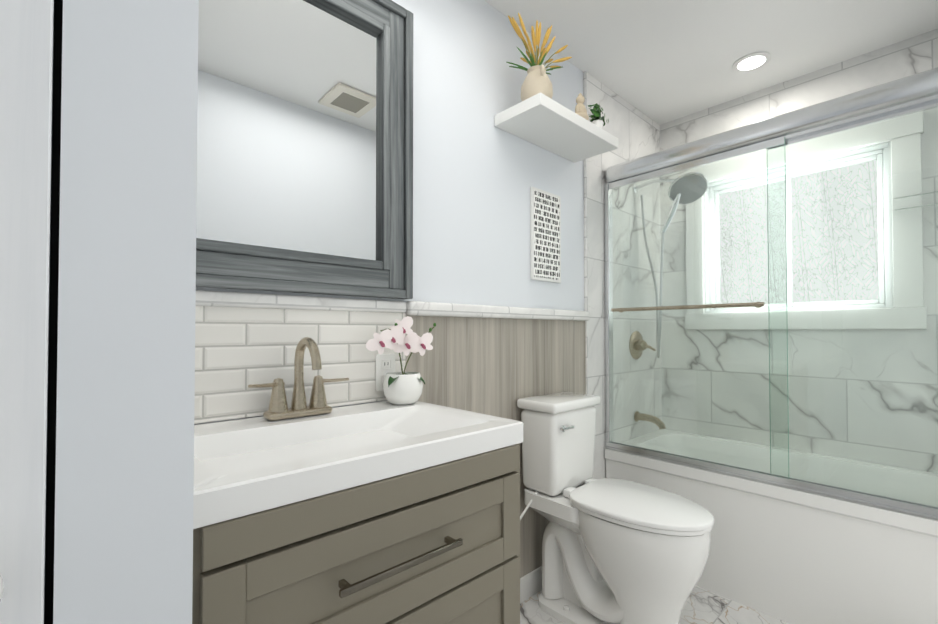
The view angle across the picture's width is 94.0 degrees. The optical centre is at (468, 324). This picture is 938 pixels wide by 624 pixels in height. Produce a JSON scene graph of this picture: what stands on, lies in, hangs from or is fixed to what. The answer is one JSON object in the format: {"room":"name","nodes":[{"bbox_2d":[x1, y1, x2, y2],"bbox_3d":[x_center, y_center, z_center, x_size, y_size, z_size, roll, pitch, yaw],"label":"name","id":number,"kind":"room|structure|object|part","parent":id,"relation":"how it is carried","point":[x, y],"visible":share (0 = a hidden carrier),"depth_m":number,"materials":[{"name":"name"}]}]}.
{"room":"bathroom","nodes":[
{"label":"bathroom","id":0,"kind":"room"},
{"bbox_2d":[44,0,198,623],"bbox_3d":[-0.885,-0.084,0.426,0.954,2.440,0.610,1,-1,-43],"label":"wall","id":1,"kind":"structure","parent":0,"point":[120,458],"depth_m":0.48,"materials":[{"name":"white paint"}]},
{"bbox_2d":[0,0,53,623],"bbox_3d":[-0.677,0.109,0.178,0.727,2.022,0.100,1,-1,-43],"label":"closet door","id":2,"kind":"structure","parent":1,"relation":"in","point":[26,61],"depth_m":0.43,"materials":[{"name":"paint"}]},
{"bbox_2d":[194,0,583,424],"bbox_3d":[-0.136,-0.064,1.601,3.850,2.440,0.100,1,-1,-43],"label":"wall","id":3,"kind":"structure","parent":0,"point":[477,174],"depth_m":1.70,"materials":[{"name":"white paint"}]},
{"bbox_2d":[194,306,405,423],"bbox_3d":[-0.476,0.099,1.209,0.714,0.280,0.010,1,-1,-43],"label":"tile backsplash","id":4,"kind":"structure","parent":3,"relation":"attached to","point":[238,350],"depth_m":1.16,"materials":[{"name":"white tile"}]},
{"bbox_2d":[375,353,394,390],"bbox_3d":[-0.264,0.152,1.391,0.072,0.116,0.008,1,-1,-43],"label":"electrical outlet plate","id":5,"kind":"object","parent":4,"relation":"attached to","point":[385,363],"visible":0.6,"depth_m":1.38,"materials":[{"name":"white plastic"}]},
{"bbox_2d":[196,0,412,298],"bbox_3d":[-0.469,-0.561,1.206,0.743,0.949,0.039,1,-1,-43],"label":"mirror","id":6,"kind":"object","parent":3,"relation":"attached to","point":[305,147],"visible":0.65,"depth_m":1.22,"materials":[{"name":"grey wood"}]},
{"bbox_2d":[195,290,588,320],"bbox_3d":[-0.071,-0.051,1.568,1.791,0.048,0.036,1,-1,-43],"label":"trim","id":7,"kind":"structure","parent":3,"relation":"attached to","point":[258,300],"depth_m":1.37,"materials":[{"name":"stone"}]},
{"bbox_2d":[405,316,585,577],"bbox_3d":[0.181,0.518,1.811,1.077,1.082,0.008,1,-1,-43],"label":"wall","id":8,"kind":"structure","parent":3,"relation":"attached to","point":[498,367],"depth_m":1.78,"materials":[{"name":"brown wood"}]},
{"bbox_2d":[520,566,541,603],"bbox_3d":[0.184,1.109,1.798,1.077,0.100,0.016,1,-1,-43],"label":"baseboard","id":9,"kind":"structure","parent":3,"relation":"attached to","point":[530,584],"depth_m":1.86,"materials":[{"name":"white wood"}]},
{"bbox_2d":[530,187,560,282],"bbox_3d":[0.348,-0.396,1.975,0.210,0.405,0.013,1,-1,-43],"label":"sign","id":10,"kind":"object","parent":3,"relation":"attached to","point":[545,235],"visible":1,"depth_m":1.96,"materials":[{"name":"white paper"}]},
{"bbox_2d":[494,92,617,162],"bbox_3d":[0.388,-0.818,1.869,0.565,0.045,0.234,1,-1,-43],"label":"floating shelf","id":11,"kind":"object","parent":3,"relation":"attached to","point":[541,120],"visible":1,"depth_m":1.80,"materials":[{"name":"white wood"}]},
{"bbox_2d":[506,13,571,100],"bbox_3d":[0.269,-1.009,1.724,0.343,0.331,0.194,1,-1,-43],"label":"vase","id":12,"kind":"object","parent":11,"relation":"on","point":[536,80],"visible":0.96,"depth_m":1.67,"materials":[{"name":"ceramic"}]},
{"bbox_2d":[575,93,588,119],"bbox_3d":[0.466,-0.904,1.833,0.079,0.125,0.065,1,-1,-43],"label":"figurine","id":13,"kind":"object","parent":11,"relation":"on","point":[580,110],"visible":0.79,"depth_m":1.81,"materials":[{"name":"beige ceramic"}]},
{"bbox_2d":[588,103,606,128],"bbox_3d":[0.558,-0.903,1.911,0.129,0.125,0.082,1,-1,-43],"label":"potted plant","id":14,"kind":"object","parent":11,"relation":"on","point":[596,110],"visible":0.94,"depth_m":1.89,"materials":[{"name":"white"}]},
{"bbox_2d":[583,71,661,479],"bbox_3d":[0.894,-0.050,2.473,0.855,2.440,0.016,1,-1,-43],"label":"wall tile","id":15,"kind":"structure","parent":3,"relation":"attached to","point":[635,131],"depth_m":2.43,"materials":[{"name":"stone"}]},
{"bbox_2d":[629,331,655,358],"bbox_3d":[0.993,0.121,2.503,0.169,0.164,0.077,1,-1,-43],"label":"shower valve","id":16,"kind":"object","parent":15,"relation":"attached to","point":[635,344],"depth_m":2.50,"materials":[{"name":"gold metal"}]},
{"bbox_2d":[634,411,665,429],"bbox_3d":[1.021,0.541,2.461,0.060,0.083,0.166,1,-1,-43],"label":"tub spout","id":17,"kind":"object","parent":15,"relation":"attached to","point":[651,419],"depth_m":2.45,"materials":[{"name":"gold metal"}]},
{"bbox_2d":[633,172,707,357],"bbox_3d":[1.094,-0.315,2.394,0.169,1.007,0.384,1,-1,-43],"label":"shower head","id":18,"kind":"object","parent":15,"relation":"attached to","point":[702,190],"depth_m":2.37},
{"bbox_2d":[604,184,937,519],"bbox_3d":[1.171,-0.053,1.833,0.056,1.384,1.302,1,-1,-43],"label":"jamb","id":19,"kind":"object","parent":3,"relation":"attached to","point":[914,508],"visible":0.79,"depth_m":1.96,"materials":[{"name":"silver metal"}]},
{"bbox_2d":[609,100,937,507],"bbox_3d":[1.154,-0.066,1.817,0.084,1.351,1.256,1,-1,-43],"label":"shower door","id":20,"kind":"structure","parent":19,"relation":"attached to","point":[774,144],"depth_m":1.75,"materials":[{"name":"clear glass"}]},
{"bbox_3d":[0.977,-0.063,1.989,0.058,1.351,0.763,1,-1,-43],"label":"glass","id":21,"kind":"part","parent":20,"relation":"part of","materials":[{"name":"green"}]},
{"bbox_3d":[1.417,-0.070,1.587,0.009,1.351,0.560,1,-1,-43],"label":"glass","id":22,"kind":"part","parent":20,"relation":"part of","materials":[{"name":"green"}]},
{"bbox_2d":[605,67,937,183],"bbox_3d":[1.171,-0.784,1.845,0.070,0.102,1.302,1,-1,-43],"label":"header rail","id":23,"kind":"object","parent":3,"relation":"attached to","point":[917,89],"visible":0.9,"depth_m":1.68,"materials":[{"name":"silver metal"}]},
{"bbox_2d":[520,585,789,623],"bbox_3d":[0.346,1.187,1.059,3.850,0.080,1.520,1,-1,-43],"label":"floor","id":24,"kind":"structure","parent":0,"point":[702,606],"depth_m":1.75,"materials":[{"name":"stone"}]},
{"bbox_2d":[192,337,522,623],"bbox_3d":[-0.285,0.588,0.997,0.714,1.115,0.545,1,-1,-43],"label":"bathroom vanity","id":25,"kind":"object","parent":24,"relation":"on","point":[318,510],"visible":0.92,"depth_m":0.84,"materials":[{"name":"brown paint"}]},
{"bbox_2d":[248,337,348,420],"bbox_3d":[-0.414,0.136,1.107,0.254,0.207,0.149,1,-1,-43],"label":"faucet","id":26,"kind":"object","parent":25,"relation":"on","point":[318,409],"depth_m":1.13,"materials":[{"name":"gold metal"}]},
{"bbox_2d":[366,316,435,404],"bbox_3d":[-0.204,0.109,1.343,0.246,0.267,0.127,1,-1,-43],"label":"orchid pot","id":27,"kind":"object","parent":25,"relation":"on","point":[403,388],"visible":1,"depth_m":1.31,"materials":[{"name":"white ceramic"}]},
{"bbox_2d":[517,392,713,623],"bbox_3d":[0.525,0.730,1.641,0.437,0.852,0.687,1,-1,-43],"label":"toilet","id":28,"kind":"object","parent":24,"relation":"on","point":[617,551],"visible":0.96,"depth_m":1.64,"materials":[{"name":"white ceramic"}]},
{"bbox_2d":[604,429,937,623],"bbox_3d":[1.397,0.903,2.025,0.698,0.520,1.304,1,-1,-43],"label":"bathtub","id":29,"kind":"object","parent":24,"relation":"on","point":[790,555],"visible":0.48,"depth_m":1.72,"materials":[{"name":"white ceramic"}]},
{"bbox_2d":[484,0,937,124],"bbox_3d":[0.346,-1.333,1.101,3.850,0.080,1.520,1,-1,-43],"label":"ceiling","id":30,"kind":"structure","parent":0,"point":[659,62],"depth_m":1.95,"materials":[{"name":"white paint"}]},
{"bbox_2d":[732,52,770,72],"bbox_3d":[1.375,-1.272,2.131,0.160,0.006,0.160,1,-1,-43],"label":"recessed light","id":31,"kind":"object","parent":30,"relation":"in","point":[751,62],"visible":1,"depth_m":2.13,"materials":[{"name":"white"}]},
{"bbox_2d":[660,29,937,472],"bbox_3d":[1.705,-0.052,2.334,0.150,2.440,1.320,1,-1,-43],"label":"wall","id":32,"kind":"structure","parent":0,"point":[905,58],"depth_m":2.19,"materials":[{"name":"stone"}]},
{"bbox_2d":[684,111,926,329],"bbox_3d":[1.688,-0.450,2.315,0.141,0.955,1.005,1,-1,-43],"label":"window unit","id":33,"kind":"structure","parent":32,"relation":"in","point":[806,242],"depth_m":2.23,"materials":[{"name":"glass"}]},
{"bbox_2d":[894,203,937,213],"bbox_3d":[1.978,-0.500,1.859,0.102,0.005,0.246,1,-1,-43],"label":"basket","id":34,"kind":"object","parent":32,"relation":"attached to","point":[935,204],"depth_m":1.87,"materials":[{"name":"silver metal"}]},
{"bbox_2d":[894,191,937,202],"bbox_3d":[1.978,-0.550,1.860,0.102,0.005,0.246,1,-1,-43],"label":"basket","id":35,"kind":"object","parent":32,"relation":"attached to","point":[935,191],"depth_m":1.86,"materials":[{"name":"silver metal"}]}
]}

